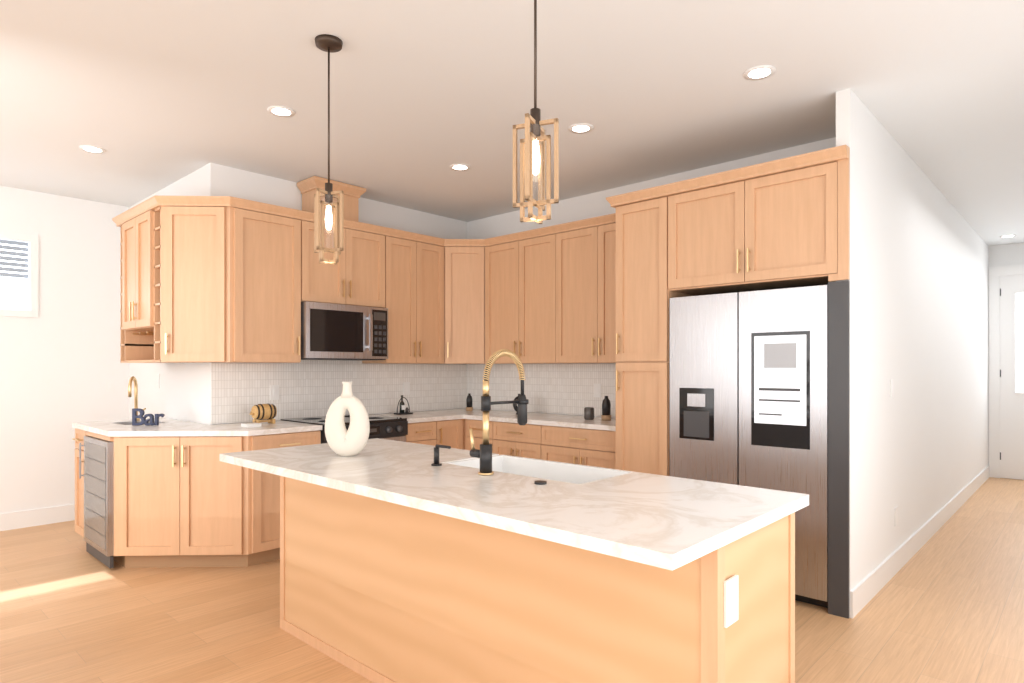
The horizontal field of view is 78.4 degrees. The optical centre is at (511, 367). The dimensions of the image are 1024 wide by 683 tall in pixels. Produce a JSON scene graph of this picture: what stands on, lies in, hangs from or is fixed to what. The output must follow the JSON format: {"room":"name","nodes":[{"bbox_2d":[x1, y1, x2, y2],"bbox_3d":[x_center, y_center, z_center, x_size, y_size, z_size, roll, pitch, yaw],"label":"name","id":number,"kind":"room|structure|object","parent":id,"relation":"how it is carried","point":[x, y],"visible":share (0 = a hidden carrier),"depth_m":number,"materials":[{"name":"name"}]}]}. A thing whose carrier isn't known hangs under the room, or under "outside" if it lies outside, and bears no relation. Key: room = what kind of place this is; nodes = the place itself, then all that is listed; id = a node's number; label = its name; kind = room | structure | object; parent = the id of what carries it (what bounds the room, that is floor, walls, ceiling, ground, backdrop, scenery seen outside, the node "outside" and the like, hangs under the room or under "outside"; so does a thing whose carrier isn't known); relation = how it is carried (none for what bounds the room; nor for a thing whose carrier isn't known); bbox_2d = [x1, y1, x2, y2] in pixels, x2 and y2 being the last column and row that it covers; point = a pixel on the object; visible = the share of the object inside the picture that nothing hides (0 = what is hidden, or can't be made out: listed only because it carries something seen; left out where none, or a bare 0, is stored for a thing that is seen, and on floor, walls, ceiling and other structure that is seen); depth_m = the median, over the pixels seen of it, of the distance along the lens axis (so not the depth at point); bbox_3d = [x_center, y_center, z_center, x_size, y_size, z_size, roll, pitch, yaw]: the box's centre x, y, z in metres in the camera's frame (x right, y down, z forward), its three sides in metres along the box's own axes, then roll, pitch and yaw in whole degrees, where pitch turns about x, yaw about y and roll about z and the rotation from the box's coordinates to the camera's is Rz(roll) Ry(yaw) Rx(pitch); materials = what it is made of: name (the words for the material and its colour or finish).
{"room":"kitchen","nodes":[
{"label":"kitchen","id":0,"kind":"room"},
{"bbox_2d":[0,186,128,513],"bbox_3d":[-5.399,-0.080,3.900,0.120,2.820,5.570,0,0,43],"label":"wall","id":1,"kind":"structure","parent":0,"point":[59,359],"depth_m":5.41,"materials":[{"name":"white paint"}]},
{"bbox_2d":[0,231,37,317],"bbox_3d":[-4.428,-0.770,4.902,0.120,0.690,1.170,0,0,43],"label":"window","id":2,"kind":"structure","parent":1,"relation":"in","point":[13,278],"depth_m":5.25,"materials":[{"name":"white"}]},
{"bbox_2d":[0,504,74,530],"bbox_3d":[-5.391,1.260,3.810,0.014,0.140,5.450,0,0,43],"label":"baseboard","id":3,"kind":"structure","parent":1,"relation":"attached to","point":[32,517],"depth_m":5.29,"materials":[{"name":"white"}]},
{"bbox_2d":[129,166,203,423],"bbox_3d":[-2.867,-0.080,5.268,1.730,2.820,0.120,0,0,43],"label":"wall","id":4,"kind":"structure","parent":0,"point":[178,394],"depth_m":5.04,"materials":[{"name":"white paint"}]},
{"bbox_2d":[120,200,155,331],"bbox_3d":[-2.644,-0.725,4.736,0.640,0.870,0.346,0,0,43],"label":"upper cabinet","id":5,"kind":"object","parent":4,"relation":"attached to","point":[137,225],"depth_m":4.58,"materials":[{"name":"brown wood"}]},
{"bbox_2d":[204,163,466,424],"bbox_3d":[-1.325,-0.080,5.569,0.120,2.820,2.660,0,0,43],"label":"wall","id":6,"kind":"structure","parent":0,"point":[220,180],"depth_m":4.99,"materials":[{"name":"white paint"}]},
{"bbox_2d":[156,196,247,362],"bbox_3d":[-2.147,-0.600,4.348,0.367,1.120,0.411,0,0,43],"label":"upper cabinet","id":7,"kind":"object","parent":6,"relation":"attached to","point":[218,279],"depth_m":4.31,"materials":[{"name":"brown wood"}]},
{"bbox_2d":[248,200,311,362],"bbox_3d":[-1.850,-0.600,4.656,0.352,1.120,0.556,0,0,43],"label":"upper cabinet","id":8,"kind":"object","parent":6,"relation":"attached to","point":[279,239],"depth_m":4.57,"materials":[{"name":"brown wood"}]},
{"bbox_2d":[300,180,359,219],"bbox_3d":[-1.482,-1.316,5.128,0.230,0.288,0.380,0,0,43],"label":"cover","id":9,"kind":"object","parent":6,"relation":"attached to","point":[351,195],"depth_m":5.04,"materials":[{"name":"brown wood"}]},
{"bbox_2d":[211,360,466,423],"bbox_3d":[-1.317,0.169,5.483,0.008,0.474,2.535,0,0,43],"label":"backsplash","id":10,"kind":"structure","parent":6,"relation":"attached to","point":[307,388],"depth_m":5.22,"materials":[{"name":"tile"}]},
{"bbox_2d":[270,385,278,399],"bbox_3d":[-1.850,0.190,4.897,0.008,0.116,0.072,0,0,43],"label":"electrical outlet","id":11,"kind":"object","parent":10,"relation":"attached to","point":[274,392],"visible":1,"depth_m":4.89,"materials":[{"name":"white plastic"}]},
{"bbox_2d":[403,382,409,394],"bbox_3d":[-0.979,0.190,5.835,0.008,0.116,0.072,0,0,43],"label":"electrical outlet","id":12,"kind":"object","parent":10,"relation":"attached to","point":[406,388],"visible":1,"depth_m":5.83,"materials":[{"name":"white plastic"}]},
{"bbox_2d":[312,212,379,307],"bbox_3d":[-1.441,-0.830,5.090,0.342,0.660,0.760,0,0,43],"label":"upper cabinet","id":13,"kind":"object","parent":6,"relation":"attached to","point":[354,280],"depth_m":5.01,"materials":[{"name":"brown wood"}]},
{"bbox_2d":[301,301,387,360],"bbox_3d":[-1.405,-0.280,5.057,0.440,0.430,0.744,0,0,43],"label":"microwave","id":14,"kind":"object","parent":13,"relation":"attached to","point":[329,331],"visible":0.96,"depth_m":4.90,"materials":[{"name":"grey metal"}]},
{"bbox_2d":[362,226,455,363],"bbox_3d":[-0.946,-0.600,5.588,0.389,1.120,0.764,0,0,43],"label":"upper cabinet","id":15,"kind":"object","parent":6,"relation":"attached to","point":[418,271],"depth_m":5.51,"materials":[{"name":"brown wood"}]},
{"bbox_2d":[456,454,503,465],"bbox_3d":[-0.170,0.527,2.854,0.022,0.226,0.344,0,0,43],"label":"sink","id":16,"kind":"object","parent":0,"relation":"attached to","point":[463,461],"depth_m":2.84,"materials":[{"name":"white ceramic"}]},
{"bbox_2d":[0,477,1023,682],"bbox_3d":[-0.194,1.360,4.274,7.240,0.060,13.440,0,0,43],"label":"floor","id":17,"kind":"structure","parent":0,"point":[945,604],"depth_m":3.31,"materials":[{"name":"brown wood"}]},
{"bbox_2d":[72,424,75,531],"bbox_3d":[-2.777,0.887,5.015,0.305,0.886,1.166,0,0,43],"label":"base cabinet","id":18,"kind":"object","parent":17,"relation":"on","point":[73,425],"depth_m":4.68,"materials":[{"name":"brown wood"}]},
{"bbox_2d":[76,428,103,563],"bbox_3d":[-2.476,0.887,4.737,0.644,0.886,1.166,0,0,43],"label":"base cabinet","id":19,"kind":"object","parent":17,"relation":"on","point":[89,444],"depth_m":4.36,"materials":[{"name":"brown wood"}]},
{"bbox_2d":[104,432,320,567],"bbox_3d":[-2.003,0.887,4.297,0.648,0.886,1.166,0,0,43],"label":"base cabinet","id":20,"kind":"object","parent":17,"relation":"on","point":[166,492],"depth_m":4.11,"materials":[{"name":"brown wood"}]},
{"bbox_2d":[76,418,321,443],"bbox_3d":[-2.327,0.445,4.600,1.561,0.070,1.166,0,0,43],"label":"countertop","id":21,"kind":"structure","parent":20,"relation":"on","point":[168,431],"depth_m":4.26,"materials":[{"name":"white stone"}]},
{"bbox_2d":[132,408,164,425],"bbox_3d":[-2.591,0.349,4.478,0.211,0.121,0.028,0,0,-7],"label":"sign","id":22,"kind":"object","parent":21,"relation":"on","point":[135,416],"visible":1,"depth_m":4.46,"materials":[{"name":"blue metal"}]},
{"bbox_2d":[250,404,276,423],"bbox_3d":[-1.830,0.336,4.599,0.117,0.147,0.180,0,0,43],"label":"barrel","id":23,"kind":"object","parent":21,"relation":"on","point":[259,413],"visible":0.98,"depth_m":4.57,"materials":[{"name":"brown wood"}]},
{"bbox_2d":[281,415,407,443],"bbox_3d":[-1.311,0.866,4.969,0.693,0.929,0.744,0,0,43],"label":"range","id":24,"kind":"object","parent":17,"relation":"on","point":[389,428],"visible":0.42,"depth_m":4.90,"materials":[{"name":"black metal"}]},
{"bbox_2d":[405,420,615,468],"bbox_3d":[-0.053,0.887,5.172,2.265,0.886,1.250,0,0,43],"label":"base cabinet","id":25,"kind":"object","parent":17,"relation":"on","point":[597,449],"depth_m":5.00,"materials":[{"name":"brown wood"}]},
{"bbox_2d":[372,408,615,435],"bbox_3d":[-0.053,0.427,5.171,2.267,0.035,1.251,0,0,43],"label":"countertop","id":26,"kind":"structure","parent":25,"relation":"on","point":[548,424],"depth_m":5.18,"materials":[{"name":"white stone"}]},
{"bbox_2d":[394,395,412,414],"bbox_3d":[-0.964,0.326,5.575,0.080,0.167,0.150,0,0,43],"label":"stand","id":27,"kind":"object","parent":26,"relation":"on","point":[403,410],"visible":1,"depth_m":5.55,"materials":[{"name":"black metal"}]},
{"bbox_2d":[466,393,472,410],"bbox_3d":[-0.407,0.326,5.999,0.068,0.166,0.068,0,0,43],"label":"bottle","id":28,"kind":"object","parent":26,"relation":"on","point":[469,400],"visible":1,"depth_m":5.98,"materials":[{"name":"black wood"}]},
{"bbox_2d":[513,394,519,414],"bbox_3d":[0.063,0.318,5.536,0.148,0.182,0.060,0,0,43],"label":"vase","id":29,"kind":"object","parent":26,"relation":"on","point":[515,407],"visible":0.31,"depth_m":5.55,"materials":[{"name":"black"}]},
{"bbox_2d":[584,407,593,419],"bbox_3d":[0.614,0.361,4.997,0.080,0.095,0.080,0,0,43],"label":"candle jar","id":30,"kind":"object","parent":26,"relation":"on","point":[588,413],"visible":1,"depth_m":4.96,"materials":[{"name":"black glass"}]},
{"bbox_2d":[601,396,610,420],"bbox_3d":[0.737,0.314,4.910,0.078,0.190,0.078,0,0,43],"label":"bottle vase","id":31,"kind":"object","parent":26,"relation":"on","point":[606,410],"visible":1,"depth_m":4.88,"materials":[{"name":"black ceramic"}]},
{"bbox_2d":[280,458,794,682],"bbox_3d":[-0.132,0.887,2.625,2.355,0.885,0.573,0,0,43],"label":"kitchen island","id":32,"kind":"object","parent":17,"relation":"on","point":[403,562],"depth_m":2.14,"materials":[{"name":"brown wood"}]},
{"bbox_2d":[220,444,767,573],"bbox_3d":[-0.343,0.427,2.386,2.390,0.035,0.530,0,0,43],"label":"island countertop","id":33,"kind":"structure","parent":32,"relation":"on","point":[652,530],"depth_m":1.91,"materials":[{"name":"white stone"}]},
{"bbox_2d":[325,382,369,455],"bbox_3d":[-0.767,0.236,2.922,0.169,0.345,0.161,0,0,43],"label":"vase","id":34,"kind":"object","parent":33,"relation":"on","point":[342,440],"visible":1,"depth_m":2.89,"materials":[{"name":"white ceramic"}]},
{"bbox_2d":[431,444,450,465],"bbox_3d":[-0.294,0.365,2.620,0.107,0.088,0.044,0,0,43],"label":"soap dispenser","id":35,"kind":"object","parent":33,"relation":"on","point":[436,455],"visible":0.98,"depth_m":2.63,"materials":[{"name":"black metal"}]},
{"bbox_2d":[469,349,528,474],"bbox_3d":[-0.053,0.167,2.516,0.122,0.485,0.266,0,0,43],"label":"island faucet","id":36,"kind":"object","parent":33,"relation":"on","point":[484,453],"visible":1,"depth_m":2.43,"materials":[{"name":"gold metal"}]},
{"bbox_2d":[606,145,849,475],"bbox_3d":[1.447,0.079,4.074,1.509,2.502,0.730,0,0,43],"label":"pantry","id":37,"kind":"object","parent":17,"relation":"on","point":[779,223],"visible":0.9,"depth_m":3.91,"materials":[{"name":"brown wood"}]},
{"bbox_2d":[670,280,848,618],"bbox_3d":[1.624,0.432,3.927,1.047,1.795,0.674,0,0,43],"label":"fridge","id":38,"kind":"object","parent":17,"relation":"on","point":[759,389],"visible":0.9,"depth_m":3.57,"materials":[{"name":"grey metal"}]},
{"bbox_2d":[0,0,1023,245],"bbox_3d":[-0.194,-1.520,4.274,7.240,0.060,13.440,0,0,43],"label":"ceiling","id":39,"kind":"structure","parent":0,"point":[150,96],"depth_m":3.37,"materials":[{"name":"white paint"}]},
{"bbox_2d":[79,145,105,153],"bbox_3d":[-2.855,-1.487,4.274,0.156,0.006,0.156,0,0,43],"label":"recessed light","id":40,"kind":"object","parent":39,"relation":"in","point":[92,149],"visible":1,"depth_m":4.27,"materials":[{"name":"white plastic"}]},
{"bbox_2d":[267,106,294,116],"bbox_3d":[-1.338,-1.487,3.644,0.156,0.006,0.156,0,0,43],"label":"recessed light","id":41,"kind":"object","parent":39,"relation":"in","point":[280,111],"visible":1,"depth_m":3.64,"materials":[{"name":"white plastic"}]},
{"bbox_2d":[314,34,343,263],"bbox_3d":[-0.835,-0.985,2.863,0.151,1.009,0.151,0,0,43],"label":"pendant light","id":42,"kind":"object","parent":39,"relation":"hanging from","point":[328,43],"visible":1,"depth_m":2.84,"materials":[{"name":"brown metal"}]},
{"bbox_2d":[450,164,469,170],"bbox_3d":[-0.385,-1.487,4.656,0.156,0.006,0.156,0,0,43],"label":"recessed light","id":43,"kind":"object","parent":39,"relation":"in","point":[460,167],"visible":0.98,"depth_m":4.65,"materials":[{"name":"white plastic"}]},
{"bbox_2d":[513,0,558,223],"bbox_3d":[0.076,-0.985,2.044,0.151,1.009,0.151,0,0,43],"label":"pendant light","id":44,"kind":"object","parent":39,"relation":"hanging from","point":[532,153],"visible":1,"depth_m":2.03,"materials":[{"name":"brown metal"}]},
{"bbox_2d":[568,123,593,133],"bbox_3d":[0.428,-1.487,3.901,0.156,0.006,0.156,0,0,43],"label":"recessed light","id":45,"kind":"object","parent":39,"relation":"in","point":[579,128],"visible":1,"depth_m":3.90,"materials":[{"name":"white plastic"}]},
{"bbox_2d":[743,65,775,79],"bbox_3d":[1.248,-1.487,3.167,0.156,0.006,0.156,0,0,43],"label":"recessed light","id":46,"kind":"object","parent":39,"relation":"in","point":[761,72],"visible":1,"depth_m":3.16,"materials":[{"name":"white plastic"}]},
{"bbox_2d":[1000,234,1015,237],"bbox_3d":[5.596,-1.487,7.086,0.156,0.006,0.156,0,0,43],"label":"recessed light","id":47,"kind":"object","parent":39,"relation":"in","point":[1007,236],"visible":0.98,"depth_m":7.09,"materials":[{"name":"white plastic"}]},
{"bbox_2d":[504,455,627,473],"bbox_3d":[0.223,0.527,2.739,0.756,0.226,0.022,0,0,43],"label":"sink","id":48,"kind":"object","parent":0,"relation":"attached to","point":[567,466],"depth_m":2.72,"materials":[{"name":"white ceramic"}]},
{"bbox_2d":[467,137,835,417],"bbox_3d":[0.929,-0.080,5.209,3.674,2.820,0.120,0,0,43],"label":"wall","id":49,"kind":"structure","parent":0,"point":[592,205],"depth_m":5.35,"materials":[{"name":"white paint"}]},
{"bbox_2d":[476,224,559,363],"bbox_3d":[0.158,-0.600,5.567,0.945,1.120,0.394,0,0,43],"label":"upper cabinet","id":50,"kind":"object","parent":49,"relation":"attached to","point":[518,274],"depth_m":5.44,"materials":[{"name":"brown wood"}]},
{"bbox_2d":[467,364,615,416],"bbox_3d":[0.378,0.185,5.633,2.250,0.442,0.008,0,0,43],"label":"backsplash","id":51,"kind":"structure","parent":49,"relation":"attached to","point":[549,388],"depth_m":5.66,"materials":[{"name":"tile"}]},
{"bbox_2d":[594,384,600,396],"bbox_3d":[0.721,0.190,5.304,0.072,0.116,0.008,0,0,43],"label":"electrical outlet","id":52,"kind":"object","parent":51,"relation":"attached to","point":[597,390],"visible":1,"depth_m":5.30,"materials":[{"name":"white plastic"}]},
{"bbox_2d":[560,213,616,363],"bbox_3d":[0.760,-0.600,5.041,0.886,1.120,0.346,0,0,43],"label":"upper cabinet","id":53,"kind":"object","parent":49,"relation":"attached to","point":[587,247],"depth_m":4.96,"materials":[{"name":"brown wood"}]},
{"bbox_2d":[836,88,987,617],"bbox_3d":[3.830,-0.080,5.583,0.070,2.820,6.045,0,0,43],"label":"wall","id":54,"kind":"structure","parent":0,"point":[918,334],"depth_m":4.30,"materials":[{"name":"white paint"}]},
{"bbox_2d":[850,465,989,617],"bbox_3d":[3.820,1.260,5.510,0.014,0.140,5.925,0,0,43],"label":"baseboard","id":55,"kind":"structure","parent":54,"relation":"attached to","point":[869,587],"depth_m":4.28,"materials":[{"name":"white wood"}]},
{"bbox_2d":[988,243,1023,479],"bbox_3d":[6.387,-0.080,7.252,1.406,2.820,0.120,0,0,43],"label":"wall","id":56,"kind":"structure","parent":0,"point":[1005,254],"depth_m":7.60,"materials":[{"name":"white paint"}]},
{"bbox_2d":[988,264,1023,479],"bbox_3d":[6.241,0.050,7.278,1.148,2.560,0.036,0,0,43],"label":"door","id":57,"kind":"structure","parent":56,"relation":"attached to","point":[1006,371],"depth_m":7.55,"materials":[{"name":"white wood"}]}
]}

